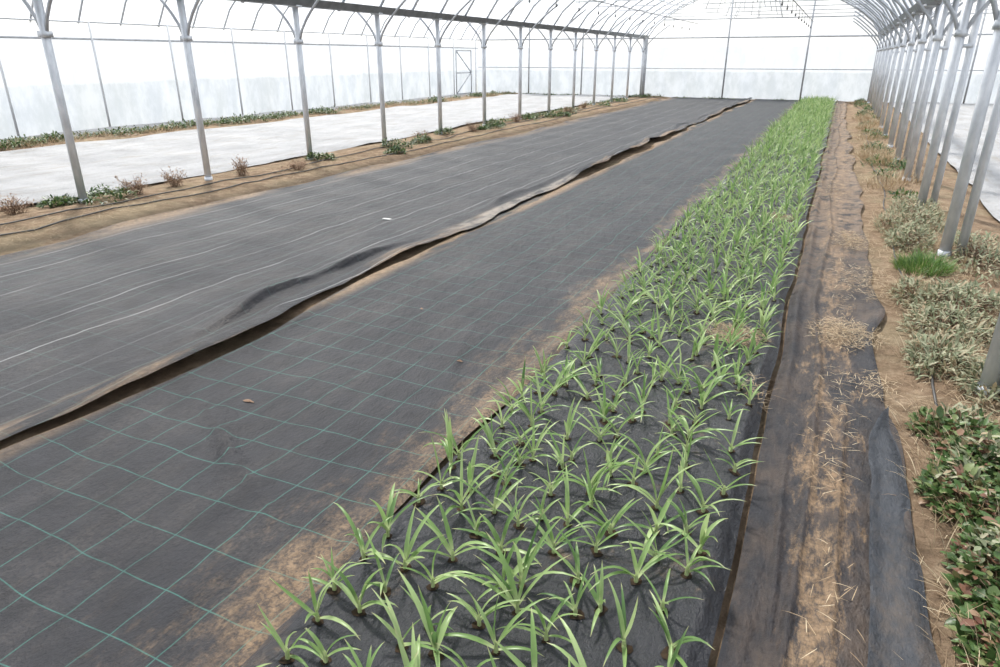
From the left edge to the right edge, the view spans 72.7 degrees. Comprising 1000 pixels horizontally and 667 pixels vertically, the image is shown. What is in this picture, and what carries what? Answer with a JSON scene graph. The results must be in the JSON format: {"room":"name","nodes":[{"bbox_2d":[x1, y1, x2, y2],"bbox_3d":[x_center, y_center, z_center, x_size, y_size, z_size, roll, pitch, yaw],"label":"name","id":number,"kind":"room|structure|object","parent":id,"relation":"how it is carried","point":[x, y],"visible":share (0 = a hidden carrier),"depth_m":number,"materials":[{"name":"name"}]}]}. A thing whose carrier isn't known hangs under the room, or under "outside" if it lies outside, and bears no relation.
{"room":"greenhouse","nodes":[
{"label":"greenhouse","id":0,"kind":"room"},
{"bbox_2d":[0,17,476,138],"bbox_3d":[-9.824,-7.418,19.598,0.068,2.738,40.320,10,24,23],"label":"wall","id":1,"kind":"structure","parent":0,"point":[138,78],"depth_m":20.53,"materials":[{"name":"white plastic"}]},
{"bbox_2d":[0,60,19,137],"bbox_3d":[-11.581,-5.904,15.890,0.067,2.691,0.066,10,24,23],"label":"wall post","id":2,"kind":"object","parent":1,"relation":"attached to","point":[1,69],"depth_m":16.03,"materials":[{"name":"grey metal"}]},
{"bbox_2d":[87,22,110,126],"bbox_3d":[-10.544,-6.733,17.926,0.067,2.687,0.066,10,24,23],"label":"wall post","id":3,"kind":"object","parent":1,"relation":"attached to","point":[89,27],"depth_m":17.87,"materials":[{"name":"grey metal"}]},
{"bbox_2d":[166,26,183,120],"bbox_3d":[-9.516,-7.551,19.949,0.067,2.697,0.066,10,24,23],"label":"wall post","id":4,"kind":"object","parent":1,"relation":"attached to","point":[167,27],"depth_m":19.88,"materials":[{"name":"grey metal"}]},
{"bbox_2d":[230,29,243,115],"bbox_3d":[-8.487,-8.372,21.970,0.067,2.697,0.066,10,24,23],"label":"wall post","id":5,"kind":"object","parent":1,"relation":"attached to","point":[230,29],"depth_m":21.92,"materials":[{"name":"grey metal"}]},
{"bbox_2d":[283,31,292,110],"bbox_3d":[-7.459,-9.196,23.990,0.067,2.693,0.066,10,24,23],"label":"wall post","id":6,"kind":"object","parent":1,"relation":"attached to","point":[283,31],"depth_m":23.94,"materials":[{"name":"grey metal"}]},
{"bbox_2d":[328,33,335,105],"bbox_3d":[-6.430,-10.018,26.011,0.067,2.693,0.066,10,24,23],"label":"wall post","id":7,"kind":"object","parent":1,"relation":"attached to","point":[328,33],"depth_m":25.97,"materials":[{"name":"grey metal"}]},
{"bbox_2d":[366,35,371,101],"bbox_3d":[-5.402,-10.842,28.031,0.067,2.689,0.066,10,24,23],"label":"wall post","id":8,"kind":"object","parent":1,"relation":"attached to","point":[366,35],"depth_m":28.00,"materials":[{"name":"grey metal"}]},
{"bbox_2d":[399,36,402,99],"bbox_3d":[-4.373,-11.663,30.053,0.067,2.692,0.066,10,24,23],"label":"wall post","id":9,"kind":"object","parent":1,"relation":"attached to","point":[399,36],"depth_m":30.01,"materials":[{"name":"grey metal"}]},
{"bbox_2d":[427,38,430,96],"bbox_3d":[-3.345,-12.485,32.073,0.067,2.690,0.066,10,24,23],"label":"wall post","id":10,"kind":"object","parent":1,"relation":"attached to","point":[427,38],"depth_m":32.04,"materials":[{"name":"grey metal"}]},
{"bbox_2d":[453,39,454,93],"bbox_3d":[-2.316,-13.308,34.094,0.067,2.689,0.066,10,24,23],"label":"wall post","id":11,"kind":"object","parent":1,"relation":"attached to","point":[453,39],"depth_m":34.09,"materials":[{"name":"grey metal"}]},
{"bbox_2d":[475,40,476,91],"bbox_3d":[-1.288,-14.130,36.115,0.067,2.689,0.066,10,24,23],"label":"wall post","id":12,"kind":"object","parent":1,"relation":"attached to","point":[475,40],"depth_m":36.09,"materials":[{"name":"grey metal"}]},
{"bbox_2d":[0,93,999,666],"bbox_3d":[3.233,-3.926,14.374,28.872,0.086,40.320,10,24,23],"label":"floor","id":13,"kind":"structure","parent":0,"point":[889,365],"depth_m":6.76,"materials":[{"name":"soil"}]},
{"bbox_2d":[0,193,34,214],"bbox_3d":[-5.981,-1.577,8.291,0.441,0.296,0.444,10,24,23],"label":"weed","id":14,"kind":"object","parent":13,"relation":"on","point":[14,208],"visible":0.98,"depth_m":8.29,"materials":[{"name":"brown plant"}]},
{"bbox_2d":[22,0,88,202],"bbox_3d":[-5.431,-3.145,8.295,2.317,3.195,0.140,10,24,23],"label":"support post","id":15,"kind":"object","parent":13,"relation":"on","point":[41,17],"visible":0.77,"depth_m":8.31,"materials":[{"name":"metal"}]},
{"bbox_2d":[115,173,146,194],"bbox_3d":[-5.059,-2.029,9.329,0.444,0.284,0.476,-12,25,-26],"label":"weed","id":16,"kind":"object","parent":13,"relation":"on","point":[138,184],"visible":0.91,"depth_m":9.32,"materials":[{"name":"brown plant"}]},
{"bbox_2d":[160,166,186,186],"bbox_3d":[-4.801,-2.297,10.008,0.370,0.300,0.472,-4,23,-11],"label":"weed","id":17,"kind":"object","parent":13,"relation":"on","point":[178,180],"visible":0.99,"depth_m":9.96,"materials":[{"name":"brown plant"}]},
{"bbox_2d":[160,0,212,179],"bbox_3d":[-4.548,-3.841,10.033,2.317,3.215,0.140,10,24,23],"label":"support post","id":18,"kind":"object","parent":13,"relation":"on","point":[184,27],"visible":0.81,"depth_m":9.99,"materials":[{"name":"metal"}]},
{"bbox_2d":[231,155,247,175],"bbox_3d":[-4.164,-2.682,10.905,0.287,0.340,0.433,-1,22,-4],"label":"weed","id":19,"kind":"object","parent":13,"relation":"on","point":[241,167],"visible":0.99,"depth_m":10.92,"materials":[{"name":"brown plant"}]},
{"bbox_2d":[281,157,306,169],"bbox_3d":[-3.455,-2.847,11.544,0.432,0.247,0.439,2,22,6],"label":"weed","id":20,"kind":"object","parent":13,"relation":"on","point":[300,166],"visible":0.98,"depth_m":11.47,"materials":[{"name":"brown plant"}]},
{"bbox_2d":[273,0,319,159],"bbox_3d":[-3.520,-4.670,12.051,2.317,3.200,0.140,10,24,23],"label":"support post","id":21,"kind":"object","parent":13,"relation":"on","point":[297,33],"visible":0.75,"depth_m":11.94,"materials":[{"name":"metal"}]},
{"bbox_2d":[0,93,628,205],"bbox_3d":[-4.182,-5.759,18.852,6.090,0.102,37.357,10,24,23],"label":"film","id":22,"kind":"object","parent":13,"relation":"on","point":[33,173],"visible":0.91,"depth_m":14.40,"materials":[{"name":"white plastic"}]},
{"bbox_2d":[0,97,643,224],"bbox_3d":[-0.639,-5.179,17.373,0.330,0.064,35.702,10,24,23],"label":"irrigation hose","id":23,"kind":"object","parent":13,"relation":"on","point":[641,97],"visible":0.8,"depth_m":9.94,"materials":[{"name":"black plastic"}]},
{"bbox_2d":[0,97,654,235],"bbox_3d":[-0.220,-5.104,17.192,0.244,0.064,35.701,10,24,23],"label":"irrigation hose","id":24,"kind":"object","parent":13,"relation":"on","point":[653,97],"visible":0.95,"depth_m":9.88,"materials":[{"name":"black plastic"}]},
{"bbox_2d":[345,0,405,144],"bbox_3d":[-2.483,-5.500,14.086,2.317,3.196,0.140,10,24,23],"label":"support post","id":25,"kind":"object","parent":13,"relation":"on","point":[378,38],"visible":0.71,"depth_m":13.95,"materials":[{"name":"metal"}]},
{"bbox_2d":[0,97,751,439],"bbox_3d":[1.994,-4.705,16.138,4.034,0.165,37.374,10,24,23],"label":"fabric","id":26,"kind":"object","parent":13,"relation":"on","point":[83,318],"visible":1,"depth_m":6.53,"materials":[{"name":"black fabric"}]},
{"bbox_2d":[0,99,799,666],"bbox_3d":[4.555,-4.197,15.041,2.371,0.085,37.354,10,24,23],"label":"fabric","id":27,"kind":"object","parent":13,"relation":"on","point":[150,527],"visible":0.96,"depth_m":3.43,"materials":[{"name":"black fabric"}]},
{"bbox_2d":[243,308,462,402],"bbox_3d":[-0.681,0.147,4.333,0.870,0.012,1.712,10,24,23],"label":"clod","id":28,"kind":"object","parent":27,"relation":"on","point":[245,400],"visible":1,"depth_m":3.78,"materials":[{"name":"brown soil"}]},
{"bbox_2d":[412,130,430,137],"bbox_3d":[-1.777,-4.546,15.624,0.409,0.283,0.513,10,24,23],"label":"weed","id":29,"kind":"object","parent":13,"relation":"on","point":[425,130],"visible":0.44,"depth_m":15.61,"materials":[{"name":"plant"}]},
{"bbox_2d":[401,0,471,134],"bbox_3d":[-1.455,-6.324,16.107,2.317,3.191,0.140,10,24,23],"label":"support post","id":30,"kind":"object","parent":13,"relation":"on","point":[438,39],"visible":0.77,"depth_m":15.95,"materials":[{"name":"metal"}]},
{"bbox_2d":[466,122,479,131],"bbox_3d":[-0.700,-5.256,17.331,0.389,0.292,0.450,10,24,23],"label":"weed","id":31,"kind":"object","parent":13,"relation":"on","point":[472,126],"visible":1,"depth_m":17.31,"materials":[{"name":"brown plant"}]},
{"bbox_2d":[444,0,522,125],"bbox_3d":[-0.426,-7.146,18.128,2.317,3.192,0.140,10,24,23],"label":"support post","id":32,"kind":"object","parent":13,"relation":"on","point":[484,40],"visible":0.8,"depth_m":17.96,"materials":[{"name":"metal"}]},
{"bbox_2d":[0,104,999,666],"bbox_3d":[2.617,-3.985,14.369,11.372,0.254,26.440,10,24,23],"label":"straw","id":33,"kind":"object","parent":13,"relation":"on","point":[784,215],"visible":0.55,"depth_m":5.28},
{"bbox_2d":[508,112,520,121],"bbox_3d":[0.452,-6.342,19.958,0.359,0.295,0.480,-10,24,-23],"label":"weed","id":34,"kind":"object","parent":13,"relation":"on","point":[515,119],"visible":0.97,"depth_m":19.95,"materials":[{"name":"brown plant"}]},
{"bbox_2d":[485,4,558,119],"bbox_3d":[0.602,-7.960,20.151,2.317,3.207,0.140,10,24,23],"label":"support post","id":35,"kind":"object","parent":13,"relation":"on","point":[520,43],"visible":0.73,"depth_m":19.99,"materials":[{"name":"metal"}]},
{"bbox_2d":[241,101,835,666],"bbox_3d":[6.236,-4.046,14.515,1.355,0.100,34.560,10,24,23],"label":"fabric","id":36,"kind":"object","parent":13,"relation":"on","point":[647,638],"visible":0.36,"depth_m":2.76,"materials":[{"name":"black fabric"}]},
{"bbox_2d":[279,142,818,665],"bbox_3d":[2.891,-1.383,7.982,1.272,0.083,15.613,10,24,23],"label":"planting holes","id":37,"kind":"object","parent":36,"relation":"on","point":[664,653],"visible":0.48,"depth_m":2.69,"materials":[{"name":"soil"}]},
{"bbox_2d":[256,94,837,666],"bbox_3d":[6.476,-4.372,14.934,1.696,0.479,32.616,10,24,23],"label":"plants","id":38,"kind":"object","parent":13,"relation":"on","point":[801,111],"visible":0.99,"depth_m":3.07,"materials":[{"name":"green plant"}]},
{"bbox_2d":[518,9,585,110],"bbox_3d":[1.631,-8.786,22.171,2.317,3.200,0.140,10,24,23],"label":"support post","id":39,"kind":"object","parent":13,"relation":"on","point":[550,44],"visible":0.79,"depth_m":21.99,"materials":[{"name":"metal"}]},
{"bbox_2d":[562,106,572,111],"bbox_3d":[2.264,-7.457,22.684,0.456,0.302,0.540,10,24,23],"label":"weed","id":40,"kind":"object","parent":13,"relation":"on","point":[568,107],"visible":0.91,"depth_m":22.66,"materials":[{"name":"brown plant"}]},
{"bbox_2d":[546,13,608,107],"bbox_3d":[2.659,-9.609,24.192,2.317,3.196,0.140,10,24,23],"label":"support post","id":41,"kind":"object","parent":13,"relation":"on","point":[575,45],"visible":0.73,"depth_m":24.02,"materials":[{"name":"metal"}]},
{"bbox_2d":[579,101,587,107],"bbox_3d":[3.053,-8.427,25.076,0.332,0.317,0.435,-11,25,-25],"label":"weed","id":42,"kind":"object","parent":13,"relation":"on","point":[586,103],"visible":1,"depth_m":25.08,"materials":[{"name":"brown plant"}]},
{"bbox_2d":[569,17,627,104],"bbox_3d":[3.688,-10.433,26.212,2.317,3.191,0.140,10,24,23],"label":"support post","id":43,"kind":"object","parent":13,"relation":"on","point":[596,46],"visible":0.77,"depth_m":26.04,"materials":[{"name":"metal"}]},
{"bbox_2d":[592,20,643,101],"bbox_3d":[4.716,-11.251,28.234,2.317,3.200,0.140,10,24,23],"label":"support post","id":44,"kind":"object","parent":13,"relation":"on","point":[614,46],"visible":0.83,"depth_m":28.08,"materials":[{"name":"metal"}]},
{"bbox_2d":[606,22,657,97],"bbox_3d":[5.745,-12.070,30.256,2.317,3.205,0.140,10,24,23],"label":"support post","id":45,"kind":"object","parent":13,"relation":"on","point":[630,39],"visible":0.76,"depth_m":30.08,"materials":[{"name":"metal"}]},
{"bbox_2d":[621,25,669,93],"bbox_3d":[6.773,-12.894,32.276,2.317,3.201,0.140,10,24,23],"label":"support post","id":46,"kind":"object","parent":13,"relation":"on","point":[644,47],"visible":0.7,"depth_m":32.11,"materials":[{"name":"metal"}]},
{"bbox_2d":[717,101,912,666],"bbox_3d":[7.022,-3.775,13.957,0.693,0.082,37.351,10,24,23],"label":"fabric","id":47,"kind":"object","parent":13,"relation":"on","point":[783,555],"visible":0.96,"depth_m":3.16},
{"bbox_2d":[867,406,940,666],"bbox_3d":[1.312,0.981,2.255,0.264,0.064,3.510,10,24,23],"label":"sheet","id":48,"kind":"object","parent":47,"relation":"on","point":[897,603],"visible":0.98,"depth_m":2.50,"materials":[{"name":"black fabric"}]},
{"bbox_2d":[853,20,911,102],"bbox_3d":[15.280,-10.987,27.606,2.317,3.216,0.140,10,24,23],"label":"support post","id":49,"kind":"object","parent":13,"relation":"on","point":[878,51],"visible":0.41,"depth_m":27.53,"materials":[{"name":"metal"}]},
{"bbox_2d":[850,97,922,202],"bbox_3d":[10.377,-5.900,19.017,1.149,0.282,24.592,10,24,23],"label":"weeds","id":50,"kind":"object","parent":13,"relation":"on","point":[871,122],"visible":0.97,"depth_m":12.81,"materials":[{"name":"plant"}]},
{"bbox_2d":[853,17,920,104],"bbox_3d":[14.282,-10.194,25.643,2.317,3.207,0.140,10,24,23],"label":"support post","id":51,"kind":"object","parent":13,"relation":"on","point":[880,47],"visible":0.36,"depth_m":25.57,"materials":[{"name":"metal"}]},
{"bbox_2d":[854,14,921,110],"bbox_3d":[13.284,-9.396,23.683,2.317,3.208,0.140,10,24,23],"label":"support post","id":52,"kind":"object","parent":13,"relation":"on","point":[887,32],"visible":0.39,"depth_m":23.63,"materials":[{"name":"metal"}]},
{"bbox_2d":[870,207,912,232],"bbox_3d":[4.457,-1.284,7.748,0.540,0.244,1.343,8,23,19],"label":"shrub","id":53,"kind":"object","parent":13,"relation":"on","point":[882,223],"visible":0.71,"depth_m":7.77,"materials":[{"name":"plant"}]},
{"bbox_2d":[854,10,933,113],"bbox_3d":[12.287,-8.595,21.724,2.317,3.216,0.140,10,24,23],"label":"support post","id":54,"kind":"object","parent":13,"relation":"on","point":[887,46],"visible":0.43,"depth_m":21.65,"materials":[{"name":"metal"}]},
{"bbox_2d":[855,5,934,117],"bbox_3d":[11.289,-7.806,19.760,2.317,3.199,0.140,10,24,23],"label":"support post","id":55,"kind":"object","parent":13,"relation":"on","point":[891,44],"visible":0.48,"depth_m":19.66,"materials":[{"name":"metal"}]},
{"bbox_2d":[857,107,937,405],"bbox_3d":[8.787,-4.711,16.300,0.216,0.042,30.101,10,24,23],"label":"irrigation hose","id":56,"kind":"object","parent":13,"relation":"on","point":[932,378],"visible":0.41,"depth_m":4.81,"materials":[{"name":"black plastic"}]},
{"bbox_2d":[856,0,952,127],"bbox_3d":[10.291,-7.002,17.802,2.317,3.212,0.140,10,24,23],"label":"support post","id":57,"kind":"object","parent":13,"relation":"on","point":[900,29],"visible":0.51,"depth_m":17.70,"materials":[{"name":"metal"}]},
{"bbox_2d":[877,268,940,310],"bbox_3d":[3.300,-0.380,5.465,0.516,0.256,0.949,9,24,21],"label":"shrub","id":58,"kind":"object","parent":13,"relation":"on","point":[910,282],"visible":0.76,"depth_m":5.47,"materials":[{"name":"plant"}]},
{"bbox_2d":[866,0,952,135],"bbox_3d":[9.293,-6.207,15.840,2.317,3.208,0.140,10,24,23],"label":"support post","id":59,"kind":"object","parent":13,"relation":"on","point":[903,41],"visible":0.48,"depth_m":15.78,"materials":[{"name":"metal"}]},
{"bbox_2d":[879,217,942,252],"bbox_3d":[4.228,-1.034,7.005,0.675,0.275,1.253,5,23,13],"label":"shrub","id":60,"kind":"object","parent":13,"relation":"on","point":[906,235],"visible":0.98,"depth_m":6.91,"materials":[{"name":"plant"}]},
{"bbox_2d":[879,201,946,235],"bbox_3d":[4.749,-1.323,7.731,0.791,0.271,1.577,14,26,31],"label":"shrub","id":61,"kind":"object","parent":13,"relation":"on","point":[941,223],"visible":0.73,"depth_m":7.67,"materials":[{"name":"plant"}]},
{"bbox_2d":[887,193,948,224],"bbox_3d":[5.156,-1.575,8.327,0.776,0.272,1.760,7,23,17],"label":"shrub","id":62,"kind":"object","parent":13,"relation":"on","point":[934,204],"visible":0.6,"depth_m":8.34,"materials":[{"name":"plant"}]},
{"bbox_2d":[878,0,961,147],"bbox_3d":[8.295,-5.406,13.881,2.317,3.216,0.140,10,24,23],"label":"support post","id":63,"kind":"object","parent":13,"relation":"on","point":[912,38],"visible":0.55,"depth_m":13.86,"materials":[{"name":"metal"}]},
{"bbox_2d":[888,246,963,277],"bbox_3d":[3.836,-0.648,6.123,0.627,0.181,0.762,7,23,16],"label":"clump","id":64,"kind":"object","parent":13,"relation":"on","point":[918,260],"visible":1,"depth_m":6.11,"materials":[{"name":"green plant"}]},
{"bbox_2d":[894,0,963,161],"bbox_3d":[7.298,-4.613,11.919,2.317,3.206,0.140,10,24,23],"label":"support post","id":65,"kind":"object","parent":13,"relation":"on","point":[924,35],"visible":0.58,"depth_m":11.90,"materials":[{"name":"metal"}]},
{"bbox_2d":[883,326,988,383],"bbox_3d":[2.772,0.115,4.267,0.758,0.247,0.797,-6,23,-15],"label":"shrub","id":66,"kind":"object","parent":13,"relation":"on","point":[948,353],"visible":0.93,"depth_m":4.22,"materials":[{"name":"plant"}]},
{"bbox_2d":[902,0,976,180],"bbox_3d":[6.300,-3.812,9.959,2.317,3.213,0.140,10,24,23],"label":"support post","id":67,"kind":"object","parent":13,"relation":"on","point":[939,31],"visible":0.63,"depth_m":9.96,"materials":[{"name":"metal"}]},
{"bbox_2d":[881,384,999,666],"bbox_3d":[2.182,0.784,2.522,1.316,0.337,3.278,9,24,21],"label":"leafy plants","id":68,"kind":"object","parent":13,"relation":"on","point":[980,435],"visible":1,"depth_m":2.80,"materials":[{"name":"plant"}]},
{"bbox_2d":[893,102,999,220],"bbox_3d":[12.292,-2.834,11.658,8.388,0.097,37.366,10,24,23],"label":"film","id":69,"kind":"object","parent":13,"relation":"on","point":[990,193],"visible":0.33,"depth_m":14.06,"materials":[{"name":"white plastic"}]},
{"bbox_2d":[894,299,998,351],"bbox_3d":[3.121,-0.068,4.716,0.697,0.245,0.885,14,26,31],"label":"shrub","id":70,"kind":"object","parent":13,"relation":"on","point":[960,329],"visible":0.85,"depth_m":4.72,"materials":[{"name":"plant"}]},
{"bbox_2d":[900,276,999,339],"bbox_3d":[3.491,-0.258,5.084,1.063,0.264,0.976,-11,25,-25],"label":"shrub","id":71,"kind":"object","parent":13,"relation":"on","point":[972,295],"visible":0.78,"depth_m":5.11,"materials":[{"name":"plant"}]},
{"bbox_2d":[915,0,990,209],"bbox_3d":[5.302,-3.011,8.000,2.317,3.222,0.140,10,24,23],"label":"support post","id":72,"kind":"object","parent":13,"relation":"on","point":[962,27],"visible":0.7,"depth_m":8.02,"materials":[{"name":"metal"}]},
{"bbox_2d":[936,227,999,287],"bbox_3d":[4.503,-0.782,6.381,0.839,0.289,1.928,5,23,13],"label":"shrub","id":73,"kind":"object","parent":13,"relation":"on","point":[980,254],"visible":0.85,"depth_m":6.30,"materials":[{"name":"plant"}]},
{"bbox_2d":[937,0,999,256],"bbox_3d":[4.250,-2.182,5.929,2.317,3.197,0.140,10,24,23],"label":"support post","id":74,"kind":"object","parent":13,"relation":"on","point":[993,58],"visible":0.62,"depth_m":6.11,"materials":[{"name":"metal"}]},
{"bbox_2d":[944,346,999,412],"bbox_3d":[2.902,0.249,3.836,0.739,0.261,0.921,10,24,23],"label":"shrub","id":75,"kind":"object","parent":13,"relation":"on","point":[975,370],"visible":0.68,"depth_m":3.84,"materials":[{"name":"plant"}]},
{"bbox_2d":[974,313,999,397],"bbox_3d":[2.807,-0.832,3.353,0.230,2.642,0.128,10,24,23],"label":"support post","id":76,"kind":"object","parent":13,"relation":"on","point":[991,369],"visible":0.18,"depth_m":3.75,"materials":[{"name":"metal"}]},
{"bbox_2d":[0,0,999,103],"bbox_3d":[3.245,-6.020,13.549,28.752,4.606,40.175,10,24,23],"label":"wall frame","id":77,"kind":"structure","parent":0,"point":[984,17],"depth_m":29.06,"materials":[{"name":"grey metal"}]},
{"bbox_2d":[455,50,471,93],"bbox_3d":[-1.853,-13.403,34.913,0.056,2.128,1.676,10,24,23],"label":"door","id":78,"kind":"structure","parent":77,"relation":"in","point":[470,72],"depth_m":34.89,"materials":[{"name":"grey metal"}]},
{"bbox_2d":[29,0,999,40],"bbox_3d":[3.233,-7.283,13.009,28.915,2.127,40.120,10,24,23],"label":"roof frame","id":79,"kind":"object","parent":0,"point":[852,3],"visible":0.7,"depth_m":24.88,"materials":[{"name":"grey metal"}]},
{"bbox_2d":[227,0,648,38],"bbox_3d":[-1.602,-7.204,15.412,0.340,0.120,39.970,10,24,23],"label":"gutter","id":80,"kind":"object","parent":79,"relation":"attached to","point":[322,4],"visible":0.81,"depth_m":14.74,"materials":[{"name":"metal"}]},
{"bbox_2d":[528,0,813,29],"bbox_3d":[2.744,-6.816,13.447,4.888,0.336,39.720,10,24,23],"label":"sprinkler","id":81,"kind":"object","parent":79,"relation":"hanging from","point":[529,0],"visible":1,"depth_m":20.82,"materials":[{"name":"plastic"}]},
{"bbox_2d":[878,0,941,34],"bbox_3d":[7.336,-5.617,11.508,0.340,0.120,39.970,10,24,23],"label":"gutter","id":82,"kind":"object","parent":79,"relation":"attached to","point":[915,8],"visible":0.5,"depth_m":13.68,"materials":[{"name":"metal"}]},
{"bbox_2d":[477,0,999,103],"bbox_3d":[11.829,-12.935,30.394,28.872,4.824,0.044,10,24,23],"label":"wall","id":83,"kind":"structure","parent":0,"point":[759,55],"depth_m":31.32,"materials":[{"name":"white plastic"}]},
{"label":"outside","id":84,"kind":"structure","parent":0,"visible":0},
{"bbox_3d":[7.445,-4.171,15.353,180.000,0.070,180.000,10,24,23],"label":"ground","id":85,"kind":"structure","parent":84,"visible":0},
{"bbox_2d":[0,90,786,149],"bbox_3d":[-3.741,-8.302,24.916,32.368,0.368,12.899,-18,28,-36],"label":"weeds","id":86,"kind":"object","parent":85,"relation":"on","point":[46,138],"visible":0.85,"depth_m":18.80,"materials":[{"name":"green plant"}]}
]}

